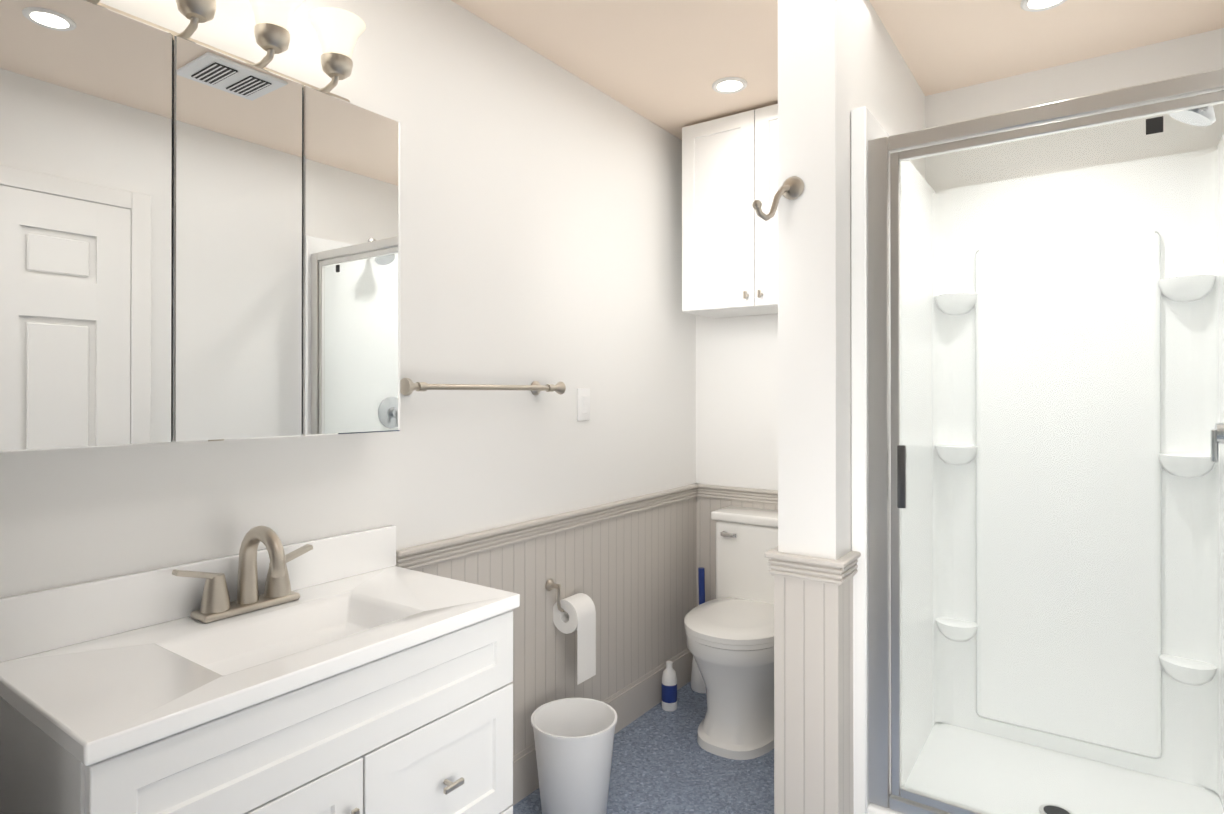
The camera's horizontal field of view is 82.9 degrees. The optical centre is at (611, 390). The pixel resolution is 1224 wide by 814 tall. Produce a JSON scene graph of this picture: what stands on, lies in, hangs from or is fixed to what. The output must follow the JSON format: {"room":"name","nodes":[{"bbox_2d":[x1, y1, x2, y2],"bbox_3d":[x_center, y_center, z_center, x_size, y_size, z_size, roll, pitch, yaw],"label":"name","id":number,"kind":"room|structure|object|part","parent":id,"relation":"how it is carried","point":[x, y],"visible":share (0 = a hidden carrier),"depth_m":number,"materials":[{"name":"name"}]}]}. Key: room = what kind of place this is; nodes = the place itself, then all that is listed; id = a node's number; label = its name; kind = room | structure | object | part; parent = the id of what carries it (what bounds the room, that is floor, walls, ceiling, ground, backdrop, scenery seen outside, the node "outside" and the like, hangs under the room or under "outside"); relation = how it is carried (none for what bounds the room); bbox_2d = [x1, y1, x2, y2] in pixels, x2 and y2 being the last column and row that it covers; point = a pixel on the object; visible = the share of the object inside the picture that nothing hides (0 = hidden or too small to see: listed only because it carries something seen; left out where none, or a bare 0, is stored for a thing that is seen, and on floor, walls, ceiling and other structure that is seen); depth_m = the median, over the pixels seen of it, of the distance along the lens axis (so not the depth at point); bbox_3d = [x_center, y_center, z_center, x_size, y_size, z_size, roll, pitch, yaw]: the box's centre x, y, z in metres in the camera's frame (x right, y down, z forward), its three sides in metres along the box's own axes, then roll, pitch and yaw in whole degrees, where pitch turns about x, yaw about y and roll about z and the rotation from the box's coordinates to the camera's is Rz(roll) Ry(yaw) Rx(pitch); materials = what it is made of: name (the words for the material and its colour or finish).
{"room":"bathroom","nodes":[
{"label":"bathroom","id":0,"kind":"room"},
{"bbox_2d":[0,0,695,597],"bbox_3d":[-0.722,0.089,1.725,0.100,2.440,3.920,0,0,35],"label":"wall","id":1,"kind":"structure","parent":0,"point":[542,220],"depth_m":2.06,"materials":[{"name":"white paint"}]},
{"bbox_2d":[0,0,400,452],"bbox_3d":[-0.791,-0.282,1.427,0.128,0.760,0.768,0,0,35],"label":"upper cabinet","id":2,"kind":"object","parent":1,"relation":"attached to","point":[200,243],"visible":1,"depth_m":1.29,"materials":[{"name":"silver mirror"}]},
{"bbox_2d":[87,0,365,101],"bbox_3d":[-0.776,-0.755,1.406,0.178,0.169,0.650,0,0,35],"label":"sconce","id":3,"kind":"object","parent":1,"relation":"attached to","point":[339,31],"visible":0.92,"depth_m":1.46,"materials":[{"name":"white glass"}]},
{"bbox_3d":[-0.754,-0.794,1.390,0.124,0.091,0.574,0,0,35],"label":"lamp shade","id":4,"kind":"part","parent":3,"relation":"part of","materials":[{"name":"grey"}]},
{"bbox_2d":[400,378,565,395],"bbox_3d":[-0.371,-0.010,2.062,0.085,0.047,0.647,0,0,35],"label":"towel rail","id":5,"kind":"object","parent":1,"relation":"attached to","point":[408,386],"visible":0.92,"depth_m":1.99,"materials":[{"name":"silver metal"}]},
{"bbox_2d":[396,484,697,569],"bbox_3d":[-0.084,0.458,2.519,0.028,0.062,1.685,0,0,35],"label":"trim","id":6,"kind":"structure","parent":1,"relation":"attached to","point":[431,554],"depth_m":2.25,"materials":[{"name":"grey wood"}]},
{"bbox_2d":[415,497,696,755],"bbox_3d":[-0.092,0.837,2.524,0.008,0.710,1.685,0,0,35],"label":"wainscoting","id":7,"kind":"structure","parent":1,"relation":"attached to","point":[633,577],"depth_m":2.59,"materials":[{"name":"beige wood"}]},
{"bbox_2d":[546,579,595,684],"bbox_3d":[-0.137,0.806,2.367,0.112,0.340,0.164,0,0,35],"label":"toilet paper holder","id":8,"kind":"object","parent":1,"relation":"attached to","point":[573,613],"visible":1,"depth_m":2.34,"materials":[{"name":"white paper"}]},
{"bbox_2d":[577,388,589,420],"bbox_3d":[-0.100,0.050,2.511,0.012,0.116,0.072,0,0,35],"label":"switch plate","id":9,"kind":"object","parent":1,"relation":"attached to","point":[583,404],"visible":1,"depth_m":2.50,"materials":[{"name":"white plastic"}]},
{"bbox_2d":[512,648,692,805],"bbox_3d":[-0.089,1.236,2.520,0.016,0.150,1.685,0,0,35],"label":"baseboard","id":10,"kind":"structure","parent":1,"relation":"attached to","point":[634,700],"depth_m":2.73,"materials":[{"name":"grey wood"}]},
{"bbox_2d":[513,681,773,813],"bbox_3d":[0.084,1.357,1.154,2.070,0.100,3.920,0,0,35],"label":"floor","id":11,"kind":"structure","parent":0,"point":[663,762],"depth_m":2.38,"materials":[{"name":"blue carpet"}]},
{"bbox_2d":[0,525,519,813],"bbox_3d":[-0.626,0.792,1.357,0.472,1.030,0.823,0,0,35],"label":"bathroom vanity","id":12,"kind":"object","parent":11,"relation":"on","point":[359,672],"visible":1,"depth_m":1.25,"materials":[{"name":"white paint"}]},
{"bbox_2d":[172,525,312,622],"bbox_3d":[-0.725,0.368,1.429,0.163,0.180,0.285,0,0,35],"label":"faucet","id":13,"kind":"object","parent":12,"relation":"on","point":[251,586],"depth_m":1.44,"materials":[{"name":"silver metal"}]},
{"bbox_3d":[-0.386,0.903,1.315,0.031,0.346,0.257,0,0,35],"label":"handle","id":14,"kind":"part","parent":12,"relation":"part of","materials":[{"name":"silver metal"}]},
{"bbox_2d":[531,698,616,813],"bbox_3d":[-0.116,1.158,2.139,0.266,0.305,0.266,0,0,35],"label":"trash can","id":15,"kind":"object","parent":11,"relation":"on","point":[574,739],"visible":1,"depth_m":2.06,"materials":[{"name":"white plastic"}]},
{"bbox_2d":[662,661,676,710],"bbox_3d":[0.237,1.218,2.868,0.066,0.190,0.066,0,0,35],"label":"bottle","id":16,"kind":"object","parent":11,"relation":"on","point":[669,690],"visible":0.98,"depth_m":2.84,"materials":[{"name":"white plastic"}]},
{"bbox_2d":[691,567,705,693],"bbox_3d":[0.402,1.048,3.059,0.110,0.530,0.108,0,0,35],"label":"toilet brush","id":17,"kind":"object","parent":11,"relation":"on","point":[697,683],"visible":0.33,"depth_m":3.04,"materials":[{"name":"white plastic"}]},
{"bbox_2d":[684,506,777,759],"bbox_3d":[0.535,0.911,2.714,0.452,0.802,0.636,0,0,35],"label":"toilet","id":18,"kind":"object","parent":11,"relation":"on","point":[729,630],"visible":0.62,"depth_m":2.54,"materials":[{"name":"white ceramic"}]},
{"bbox_3d":[0.489,0.598,2.886,0.072,0.024,0.025,0,0,35],"label":"handle","id":19,"kind":"part","parent":18,"relation":"part of","materials":[{"name":"silver metal"}]},
{"bbox_2d":[851,68,1223,813],"bbox_3d":[1.285,0.253,2.006,0.876,2.113,1.030,0,0,35],"label":"shower stall","id":20,"kind":"object","parent":11,"relation":"on","point":[1037,452],"visible":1,"depth_m":2.23,"materials":[{"name":"white plastic"}]},
{"bbox_3d":[0.747,0.219,1.779,0.020,0.160,0.040,0,0,35],"label":"door handle","id":21,"kind":"part","parent":20,"relation":"part of","materials":[{"name":"black plastic"}]},
{"bbox_2d":[451,0,1223,139],"bbox_3d":[0.084,-1.183,1.163,2.070,0.100,3.920,0,0,35],"label":"ceiling","id":22,"kind":"structure","parent":0,"point":[665,64],"depth_m":2.22,"materials":[{"name":"beige paint"}]},
{"bbox_2d":[712,77,746,93],"bbox_3d":[0.433,-1.124,2.555,0.128,0.008,0.128,0,0,35],"label":"recessed light","id":23,"kind":"object","parent":22,"relation":"in","point":[727,85],"visible":1,"depth_m":2.55,"materials":[{"name":"white"}]},
{"bbox_2d":[1020,0,1066,11],"bbox_3d":[1.249,-1.126,1.994,0.128,0.008,0.128,0,0,35],"label":"recessed light","id":24,"kind":"object","parent":22,"relation":"in","point":[1029,5],"visible":1,"depth_m":2.02,"materials":[{"name":"white"}]},
{"bbox_2d":[778,0,924,559],"bbox_3d":[0.819,0.090,2.240,0.152,2.440,1.105,0,0,35],"label":"wall","id":25,"kind":"structure","parent":0,"point":[839,61],"depth_m":1.80,"materials":[{"name":"white paint"}]},
{"bbox_2d":[752,176,803,220],"bbox_3d":[0.426,-0.498,1.784,0.107,0.122,0.096,0,0,35],"label":"robe hook","id":26,"kind":"object","parent":25,"relation":"attached to","point":[792,188],"visible":1,"depth_m":1.79,"materials":[{"name":"silver metal"}]},
{"bbox_2d":[764,551,846,585],"bbox_3d":[0.493,0.455,1.776,0.208,0.062,0.028,0,0,35],"label":"trim","id":27,"kind":"structure","parent":25,"relation":"attached to","point":[809,568],"depth_m":1.77,"materials":[{"name":"grey wood"}]},
{"bbox_2d":[774,576,838,813],"bbox_3d":[0.499,0.834,1.782,0.168,0.710,0.008,0,0,35],"label":"wainscoting","id":28,"kind":"structure","parent":25,"relation":"attached to","point":[806,697],"depth_m":1.78,"materials":[{"name":"beige wood"}]},
{"bbox_2d":[839,577,853,813],"bbox_3d":[0.602,0.834,1.790,0.008,0.710,0.122,0,0,35],"label":"wainscoting","id":29,"kind":"structure","parent":25,"relation":"attached to","point":[846,784],"depth_m":1.79,"materials":[{"name":"beige wood"}]},
{"bbox_2d":[837,551,860,583],"bbox_3d":[0.610,0.455,1.785,0.028,0.062,0.122,0,0,35],"label":"trim","id":30,"kind":"structure","parent":25,"relation":"attached to","point":[849,570],"depth_m":1.78,"materials":[{"name":"grey wood"}]},
{"bbox_2d":[696,28,1223,489],"bbox_3d":[1.182,0.092,2.721,1.870,2.440,0.100,0,0,35],"label":"wall","id":31,"kind":"structure","parent":0,"point":[736,401],"depth_m":2.55,"materials":[{"name":"white paint"}]},
{"bbox_2d":[682,104,777,317],"bbox_3d":[0.639,-0.722,2.842,0.655,0.780,0.328,0,0,35],"label":"upper cabinet","id":32,"kind":"object","parent":31,"relation":"attached to","point":[729,235],"visible":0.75,"depth_m":2.80,"materials":[{"name":"white paint"}]},
{"bbox_3d":[0.553,-0.378,2.719,0.072,0.030,0.031,0,0,35],"label":"knob","id":33,"kind":"part","parent":32,"relation":"part of","materials":[{"name":"silver metal"}]},
{"bbox_2d":[696,483,777,504],"bbox_3d":[0.724,0.459,2.964,0.838,0.062,0.028,0,0,35],"label":"trim","id":34,"kind":"structure","parent":31,"relation":"attached to","point":[751,495],"depth_m":3.07,"materials":[{"name":"grey wood"}]},
{"bbox_2d":[697,497,777,605],"bbox_3d":[0.729,0.838,2.971,0.838,0.710,0.008,0,0,35],"label":"wainscoting","id":35,"kind":"structure","parent":31,"relation":"attached to","point":[706,541],"depth_m":3.17,"materials":[{"name":"beige wood"}]}
]}

